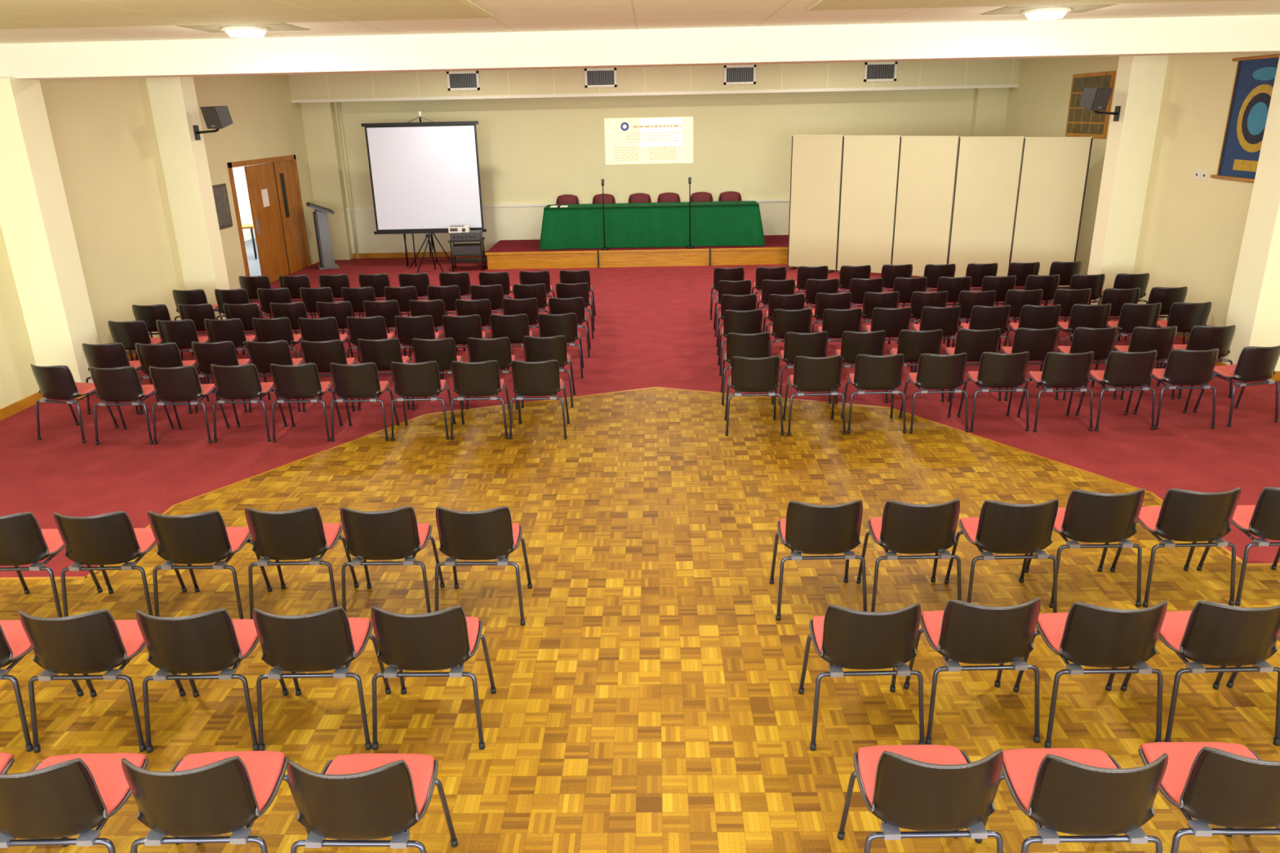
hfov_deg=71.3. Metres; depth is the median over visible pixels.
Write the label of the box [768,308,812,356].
chair
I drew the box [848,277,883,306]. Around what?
chair
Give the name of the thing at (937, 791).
chair
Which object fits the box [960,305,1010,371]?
chair
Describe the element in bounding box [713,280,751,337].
chair
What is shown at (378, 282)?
chair
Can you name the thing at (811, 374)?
chair
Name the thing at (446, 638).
chair
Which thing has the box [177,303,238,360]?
chair
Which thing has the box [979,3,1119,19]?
recessed light
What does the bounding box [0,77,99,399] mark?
pillar
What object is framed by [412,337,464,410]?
chair
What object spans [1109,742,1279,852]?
chair
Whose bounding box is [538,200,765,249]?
head table
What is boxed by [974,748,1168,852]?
chair
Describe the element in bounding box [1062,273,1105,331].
chair
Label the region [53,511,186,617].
chair
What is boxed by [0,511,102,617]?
chair
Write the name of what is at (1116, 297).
chair
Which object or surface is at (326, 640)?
chair
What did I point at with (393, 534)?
chair
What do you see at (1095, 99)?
wall speaker
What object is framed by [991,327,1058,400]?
chair
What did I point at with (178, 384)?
chair
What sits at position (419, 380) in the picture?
chair
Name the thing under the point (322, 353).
chair
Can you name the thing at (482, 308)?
chair
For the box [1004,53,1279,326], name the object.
wall
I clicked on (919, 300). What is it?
chair
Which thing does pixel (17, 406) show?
baseboard
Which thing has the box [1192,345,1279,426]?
chair
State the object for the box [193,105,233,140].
wall speaker
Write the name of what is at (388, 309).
chair
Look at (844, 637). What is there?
chair
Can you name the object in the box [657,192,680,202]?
chair
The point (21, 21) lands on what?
ceiling
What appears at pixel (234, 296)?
chair
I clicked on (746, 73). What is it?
air vent
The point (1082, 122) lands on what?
board
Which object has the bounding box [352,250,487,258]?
baseboard
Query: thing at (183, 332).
chair
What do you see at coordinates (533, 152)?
wall
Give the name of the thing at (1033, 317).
chair
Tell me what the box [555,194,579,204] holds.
chair
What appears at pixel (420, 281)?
chair
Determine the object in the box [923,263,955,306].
chair
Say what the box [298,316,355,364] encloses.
chair
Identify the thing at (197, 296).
chair
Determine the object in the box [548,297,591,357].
chair
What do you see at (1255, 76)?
hanging banner
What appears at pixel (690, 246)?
microphone stand
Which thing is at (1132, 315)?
chair
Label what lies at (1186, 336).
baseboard
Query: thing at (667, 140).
projected slide
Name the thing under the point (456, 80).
air vent
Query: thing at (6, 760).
chair
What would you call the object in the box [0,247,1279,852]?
floor
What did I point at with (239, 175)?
doorway
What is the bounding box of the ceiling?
[0,0,1279,44]
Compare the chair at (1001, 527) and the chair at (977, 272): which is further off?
the chair at (977, 272)
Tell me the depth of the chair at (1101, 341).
9.23 m
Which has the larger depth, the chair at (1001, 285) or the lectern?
the lectern
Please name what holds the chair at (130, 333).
on the floor
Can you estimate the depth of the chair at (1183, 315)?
10.27 m
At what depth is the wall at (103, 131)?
11.85 m
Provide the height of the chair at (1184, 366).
0.779 m
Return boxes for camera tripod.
[417,233,443,273]
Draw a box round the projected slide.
[604,116,693,164]
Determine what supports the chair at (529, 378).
on the floor
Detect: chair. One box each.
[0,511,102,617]
[0,620,84,751]
[0,752,53,839]
[0,752,181,852]
[17,608,186,753]
[30,363,119,443]
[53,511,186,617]
[81,342,159,414]
[89,365,174,444]
[107,320,160,373]
[121,751,311,852]
[132,304,193,360]
[135,342,209,414]
[135,608,288,753]
[147,510,272,619]
[148,365,229,444]
[155,319,208,383]
[172,288,222,320]
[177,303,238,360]
[191,341,262,413]
[204,318,256,383]
[210,364,287,442]
[214,288,262,340]
[222,302,261,355]
[238,275,271,302]
[244,506,359,619]
[246,340,314,412]
[252,317,302,358]
[252,606,391,751]
[257,288,298,343]
[270,302,307,332]
[270,363,342,442]
[278,275,315,318]
[286,753,457,852]
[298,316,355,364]
[299,287,349,340]
[300,339,364,412]
[315,301,359,361]
[318,274,364,317]
[329,362,399,441]
[340,506,444,613]
[341,286,389,342]
[346,315,395,381]
[357,337,410,410]
[358,273,401,317]
[363,299,413,355]
[370,605,496,750]
[383,285,417,334]
[391,360,456,440]
[394,315,441,379]
[398,272,430,316]
[408,299,457,359]
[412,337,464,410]
[426,284,461,332]
[435,506,532,625]
[439,271,471,315]
[441,314,487,379]
[450,360,512,439]
[455,298,491,351]
[466,337,518,409]
[470,284,503,312]
[478,271,513,298]
[489,313,533,346]
[502,297,538,328]
[509,360,569,439]
[512,283,549,314]
[519,270,555,297]
[521,335,575,408]
[537,312,584,377]
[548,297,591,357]
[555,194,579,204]
[555,282,595,338]
[560,269,595,321]
[592,193,615,204]
[628,192,651,203]
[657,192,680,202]
[690,191,713,201]
[710,266,744,319]
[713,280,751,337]
[715,293,756,355]
[717,309,762,375]
[718,191,742,201]
[720,332,773,404]
[724,355,783,435]
[751,266,786,293]
[756,279,795,309]
[762,293,804,332]
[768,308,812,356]
[769,499,866,620]
[776,331,831,404]
[782,355,845,435]
[794,265,828,294]
[798,603,924,751]
[804,278,839,308]
[811,292,851,333]
[816,307,862,342]
[834,330,888,404]
[837,744,1003,852]
[838,265,871,293]
[840,353,906,433]
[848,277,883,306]
[856,498,961,612]
[860,291,899,343]
[864,306,913,372]
[880,263,912,307]
[889,328,944,402]
[893,276,927,324]
[897,290,948,346]
[898,352,968,433]
[903,597,1040,744]
[911,306,960,372]
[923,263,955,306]
[936,275,971,325]
[942,289,995,347]
[944,498,1058,613]
[945,328,1001,401]
[952,262,997,306]
[957,351,1029,431]
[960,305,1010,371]
[966,275,1016,332]
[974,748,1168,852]
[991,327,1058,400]
[994,262,1039,302]
[998,288,1043,351]
[1001,304,1061,353]
[1008,274,1060,331]
[1013,600,1167,748]
[1017,351,1093,432]
[1024,488,1144,608]
[1044,261,1082,306]
[1046,326,1118,399]
[1053,288,1091,341]
[1057,303,1111,346]
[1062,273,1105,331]
[1075,350,1156,431]
[1097,272,1149,320]
[1100,287,1140,340]
[1102,325,1177,399]
[1106,302,1161,368]
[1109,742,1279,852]
[1110,487,1240,607]
[1120,600,1279,746]
[1124,286,1187,344]
[1133,348,1218,429]
[1156,301,1211,368]
[1156,324,1235,399]
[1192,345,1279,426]
[1196,487,1279,606]
[1226,634,1279,688]
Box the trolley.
[448,236,486,271]
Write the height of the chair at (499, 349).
0.779 m
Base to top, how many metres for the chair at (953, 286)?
0.779 m
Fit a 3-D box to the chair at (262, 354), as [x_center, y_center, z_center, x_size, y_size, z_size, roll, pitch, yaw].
[-3.913,-0.599,9.649,0.560,0.779,0.515,-1,19,1]
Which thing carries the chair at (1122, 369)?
on the floor
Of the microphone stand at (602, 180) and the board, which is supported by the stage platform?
the microphone stand at (602, 180)
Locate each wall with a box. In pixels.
[0,74,319,408]
[300,87,1008,260]
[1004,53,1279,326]
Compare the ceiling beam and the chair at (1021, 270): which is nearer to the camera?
the ceiling beam
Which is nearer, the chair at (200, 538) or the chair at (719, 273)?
the chair at (200, 538)
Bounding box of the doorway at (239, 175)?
[232,163,262,276]
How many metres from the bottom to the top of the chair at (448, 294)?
0.779 m
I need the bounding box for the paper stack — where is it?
[550,205,568,207]
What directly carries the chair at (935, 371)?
on the floor
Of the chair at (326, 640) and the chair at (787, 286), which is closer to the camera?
the chair at (326, 640)
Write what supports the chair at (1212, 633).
on the floor
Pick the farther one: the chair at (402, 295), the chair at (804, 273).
the chair at (804, 273)
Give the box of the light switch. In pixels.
[1193,169,1208,180]
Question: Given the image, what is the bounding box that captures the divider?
[787,134,1093,288]
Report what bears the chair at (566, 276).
on the floor
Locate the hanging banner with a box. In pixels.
[1210,53,1279,182]
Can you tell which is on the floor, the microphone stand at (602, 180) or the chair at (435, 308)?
the chair at (435, 308)
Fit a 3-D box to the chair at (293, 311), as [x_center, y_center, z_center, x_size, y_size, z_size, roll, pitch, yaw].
[-4.467,-1.269,11.584,0.560,0.779,0.515,-1,19,0]
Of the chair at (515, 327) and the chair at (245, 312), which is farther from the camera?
the chair at (245, 312)
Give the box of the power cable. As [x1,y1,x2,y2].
[423,257,481,265]
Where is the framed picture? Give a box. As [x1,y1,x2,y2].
[212,183,232,229]
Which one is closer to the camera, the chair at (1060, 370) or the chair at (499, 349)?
the chair at (1060, 370)
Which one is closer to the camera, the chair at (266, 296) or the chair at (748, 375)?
the chair at (748, 375)
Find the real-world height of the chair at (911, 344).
0.779 m
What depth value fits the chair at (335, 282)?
13.26 m
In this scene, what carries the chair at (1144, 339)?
on the floor
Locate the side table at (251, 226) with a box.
[241,223,257,258]
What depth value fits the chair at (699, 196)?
19.11 m
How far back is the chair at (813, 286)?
12.12 m
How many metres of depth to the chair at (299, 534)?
5.38 m
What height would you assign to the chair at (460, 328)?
0.779 m
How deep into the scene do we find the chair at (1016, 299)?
11.15 m
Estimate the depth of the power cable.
19.23 m
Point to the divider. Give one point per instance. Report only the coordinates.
(844, 193)
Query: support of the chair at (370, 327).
on the floor
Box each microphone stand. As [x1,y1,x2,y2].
[600,178,608,249]
[685,177,693,248]
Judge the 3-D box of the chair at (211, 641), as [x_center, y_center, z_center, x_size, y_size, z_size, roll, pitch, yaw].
[-2.178,1.171,4.522,0.560,0.779,0.515,-1,19,0]
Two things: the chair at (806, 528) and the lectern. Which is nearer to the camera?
the chair at (806, 528)
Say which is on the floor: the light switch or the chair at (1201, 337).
the chair at (1201, 337)
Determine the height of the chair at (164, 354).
0.779 m
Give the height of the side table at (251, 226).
0.720 m
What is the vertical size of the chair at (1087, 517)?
0.779 m
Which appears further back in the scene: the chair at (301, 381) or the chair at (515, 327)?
the chair at (515, 327)
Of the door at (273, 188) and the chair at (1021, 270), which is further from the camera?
the door at (273, 188)
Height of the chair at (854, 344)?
0.779 m
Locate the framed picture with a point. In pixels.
(220, 191)
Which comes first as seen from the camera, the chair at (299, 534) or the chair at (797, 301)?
the chair at (299, 534)
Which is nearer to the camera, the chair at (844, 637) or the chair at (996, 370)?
the chair at (844, 637)
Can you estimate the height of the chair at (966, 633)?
0.779 m
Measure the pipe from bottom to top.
3.300 m
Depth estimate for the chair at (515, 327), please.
10.38 m
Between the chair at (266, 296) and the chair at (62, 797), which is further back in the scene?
the chair at (266, 296)
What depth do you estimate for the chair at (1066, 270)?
13.06 m
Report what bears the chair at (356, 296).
on the floor
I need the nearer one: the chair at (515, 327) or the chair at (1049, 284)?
the chair at (515, 327)
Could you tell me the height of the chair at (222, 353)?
0.779 m
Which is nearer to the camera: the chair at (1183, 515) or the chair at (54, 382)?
the chair at (1183, 515)
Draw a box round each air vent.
[446,71,479,90]
[584,67,617,87]
[724,64,755,84]
[863,61,897,81]
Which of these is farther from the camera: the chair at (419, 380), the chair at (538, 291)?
the chair at (538, 291)
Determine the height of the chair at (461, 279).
0.779 m
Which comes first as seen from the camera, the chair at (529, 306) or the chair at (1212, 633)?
the chair at (1212, 633)
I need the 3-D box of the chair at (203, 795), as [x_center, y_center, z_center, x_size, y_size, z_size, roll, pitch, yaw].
[-1.672,1.508,3.533,0.560,0.779,0.515,-1,19,0]
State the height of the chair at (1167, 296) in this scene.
0.779 m
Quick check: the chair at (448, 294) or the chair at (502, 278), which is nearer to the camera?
the chair at (448, 294)
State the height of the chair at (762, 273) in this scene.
0.779 m
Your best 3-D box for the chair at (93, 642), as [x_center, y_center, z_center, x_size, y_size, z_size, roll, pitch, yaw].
[-2.748,1.177,4.539,0.560,0.779,0.515,-1,19,1]
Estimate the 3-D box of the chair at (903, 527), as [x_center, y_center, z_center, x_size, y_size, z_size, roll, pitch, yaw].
[1.676,0.733,5.535,0.560,0.779,0.515,-1,19,0]
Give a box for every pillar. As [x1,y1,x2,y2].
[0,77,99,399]
[145,76,230,319]
[1087,55,1168,304]
[1215,55,1279,381]
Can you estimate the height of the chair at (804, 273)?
0.779 m
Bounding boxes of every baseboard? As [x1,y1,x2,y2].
[0,336,159,421]
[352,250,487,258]
[1009,250,1189,339]
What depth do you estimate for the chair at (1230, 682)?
4.73 m
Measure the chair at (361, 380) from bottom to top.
0.779 m
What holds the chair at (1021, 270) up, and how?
on the floor
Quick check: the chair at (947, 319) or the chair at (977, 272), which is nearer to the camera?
the chair at (947, 319)
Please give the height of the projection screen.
3.050 m
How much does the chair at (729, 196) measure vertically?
0.970 m
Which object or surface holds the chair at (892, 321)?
on the floor
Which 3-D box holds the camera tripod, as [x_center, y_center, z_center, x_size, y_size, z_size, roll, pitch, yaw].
[-4.175,-3.474,17.840,0.542,0.755,0.473,-1,19,1]
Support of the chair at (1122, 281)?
on the floor
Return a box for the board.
[1065,71,1115,138]
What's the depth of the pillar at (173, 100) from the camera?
12.81 m
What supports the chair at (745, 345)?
on the floor
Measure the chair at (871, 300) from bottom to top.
0.779 m
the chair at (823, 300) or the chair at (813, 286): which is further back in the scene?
the chair at (813, 286)
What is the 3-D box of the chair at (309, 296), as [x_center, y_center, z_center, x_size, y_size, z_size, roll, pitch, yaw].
[-4.458,-1.610,12.554,0.560,0.779,0.515,0,19,2]
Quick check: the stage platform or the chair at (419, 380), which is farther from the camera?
the stage platform
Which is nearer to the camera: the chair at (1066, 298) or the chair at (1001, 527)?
the chair at (1001, 527)
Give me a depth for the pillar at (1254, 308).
9.62 m
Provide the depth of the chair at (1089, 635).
4.19 m
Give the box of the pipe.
[337,102,359,258]
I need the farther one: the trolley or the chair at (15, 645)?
the trolley
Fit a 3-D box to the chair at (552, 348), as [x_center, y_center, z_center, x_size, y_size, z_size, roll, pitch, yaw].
[-0.989,-0.645,9.607,0.560,0.779,0.515,-1,19,2]
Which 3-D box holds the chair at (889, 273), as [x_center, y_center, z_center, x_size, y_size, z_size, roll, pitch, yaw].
[3.794,-2.076,13.385,0.560,0.779,0.515,-1,19,1]
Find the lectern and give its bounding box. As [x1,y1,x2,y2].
[306,201,339,270]
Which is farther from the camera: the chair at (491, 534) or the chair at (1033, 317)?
the chair at (1033, 317)
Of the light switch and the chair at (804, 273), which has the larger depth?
the chair at (804, 273)
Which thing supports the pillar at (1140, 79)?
on the floor
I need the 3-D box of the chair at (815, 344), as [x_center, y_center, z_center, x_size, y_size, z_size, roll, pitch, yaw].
[1.739,-0.681,9.546,0.560,0.779,0.515,-1,19,0]
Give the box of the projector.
[448,225,470,232]
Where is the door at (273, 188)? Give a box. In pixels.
[226,154,311,283]
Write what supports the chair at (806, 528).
on the floor
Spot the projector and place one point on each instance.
(451, 228)
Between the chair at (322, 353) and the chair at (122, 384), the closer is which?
the chair at (122, 384)
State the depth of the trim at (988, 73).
18.01 m
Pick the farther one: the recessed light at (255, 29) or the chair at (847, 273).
the chair at (847, 273)
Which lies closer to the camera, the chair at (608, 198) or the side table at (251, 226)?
the chair at (608, 198)
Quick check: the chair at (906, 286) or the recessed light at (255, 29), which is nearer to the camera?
the recessed light at (255, 29)
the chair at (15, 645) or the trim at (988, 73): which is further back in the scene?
the trim at (988, 73)
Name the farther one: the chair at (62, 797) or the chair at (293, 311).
the chair at (293, 311)
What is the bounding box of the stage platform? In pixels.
[484,235,788,269]
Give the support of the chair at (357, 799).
on the floor
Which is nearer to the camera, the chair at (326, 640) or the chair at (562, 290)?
the chair at (326, 640)
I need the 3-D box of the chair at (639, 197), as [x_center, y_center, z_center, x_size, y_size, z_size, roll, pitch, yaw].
[-0.004,-4.488,19.119,0.500,0.970,0.483,-1,19,2]
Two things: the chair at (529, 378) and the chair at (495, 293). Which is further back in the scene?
the chair at (495, 293)
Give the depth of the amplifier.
17.75 m
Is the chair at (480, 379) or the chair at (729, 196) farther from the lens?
the chair at (729, 196)
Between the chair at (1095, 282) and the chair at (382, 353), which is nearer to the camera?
the chair at (382, 353)
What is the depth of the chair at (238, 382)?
8.54 m
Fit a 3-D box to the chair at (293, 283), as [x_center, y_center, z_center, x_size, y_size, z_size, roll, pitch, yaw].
[-5.154,-1.946,13.546,0.560,0.779,0.515,-1,19,0]
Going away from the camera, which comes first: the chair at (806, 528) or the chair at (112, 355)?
the chair at (806, 528)
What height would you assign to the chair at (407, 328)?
0.779 m
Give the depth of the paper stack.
18.11 m
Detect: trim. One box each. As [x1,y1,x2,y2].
[0,386,1279,580]
[288,58,1020,102]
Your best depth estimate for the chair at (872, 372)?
8.41 m
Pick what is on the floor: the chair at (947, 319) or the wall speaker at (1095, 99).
the chair at (947, 319)
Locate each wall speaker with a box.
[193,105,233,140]
[1079,87,1120,120]
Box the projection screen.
[360,111,486,267]
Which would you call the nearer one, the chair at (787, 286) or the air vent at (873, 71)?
the chair at (787, 286)
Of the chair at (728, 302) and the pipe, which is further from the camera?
the pipe
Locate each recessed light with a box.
[174,22,310,37]
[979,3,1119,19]
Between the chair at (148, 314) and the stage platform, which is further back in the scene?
the stage platform
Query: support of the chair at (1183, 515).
on the floor
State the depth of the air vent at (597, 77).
17.98 m
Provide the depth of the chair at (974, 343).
9.25 m
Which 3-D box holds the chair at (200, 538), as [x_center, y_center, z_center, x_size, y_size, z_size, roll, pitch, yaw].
[-2.714,0.803,5.598,0.560,0.779,0.515,-1,19,2]
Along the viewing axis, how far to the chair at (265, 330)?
10.47 m
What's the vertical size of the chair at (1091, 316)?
0.779 m
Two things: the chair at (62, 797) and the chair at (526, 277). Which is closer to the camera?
the chair at (62, 797)
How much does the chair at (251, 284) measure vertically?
0.779 m
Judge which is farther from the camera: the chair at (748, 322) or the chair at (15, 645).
the chair at (748, 322)
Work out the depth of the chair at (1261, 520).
5.43 m
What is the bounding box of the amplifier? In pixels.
[449,230,482,240]
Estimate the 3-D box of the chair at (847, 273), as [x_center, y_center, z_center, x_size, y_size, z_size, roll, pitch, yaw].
[3.176,-2.060,13.374,0.560,0.779,0.515,-1,19,0]
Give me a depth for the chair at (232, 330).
10.47 m
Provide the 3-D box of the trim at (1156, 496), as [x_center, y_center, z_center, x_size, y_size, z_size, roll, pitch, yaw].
[0.157,0.272,8.099,13.920,0.006,4.331,-1,19,1]
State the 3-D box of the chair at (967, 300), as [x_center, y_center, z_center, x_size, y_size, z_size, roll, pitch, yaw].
[4.234,-1.393,11.419,0.560,0.779,0.515,-1,19,2]
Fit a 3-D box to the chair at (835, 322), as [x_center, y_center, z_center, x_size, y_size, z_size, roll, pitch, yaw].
[2.352,-1.059,10.583,0.560,0.779,0.515,-1,19,0]
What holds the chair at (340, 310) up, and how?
on the floor
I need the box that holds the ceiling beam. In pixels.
[0,14,1279,79]
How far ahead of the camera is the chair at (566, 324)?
10.38 m

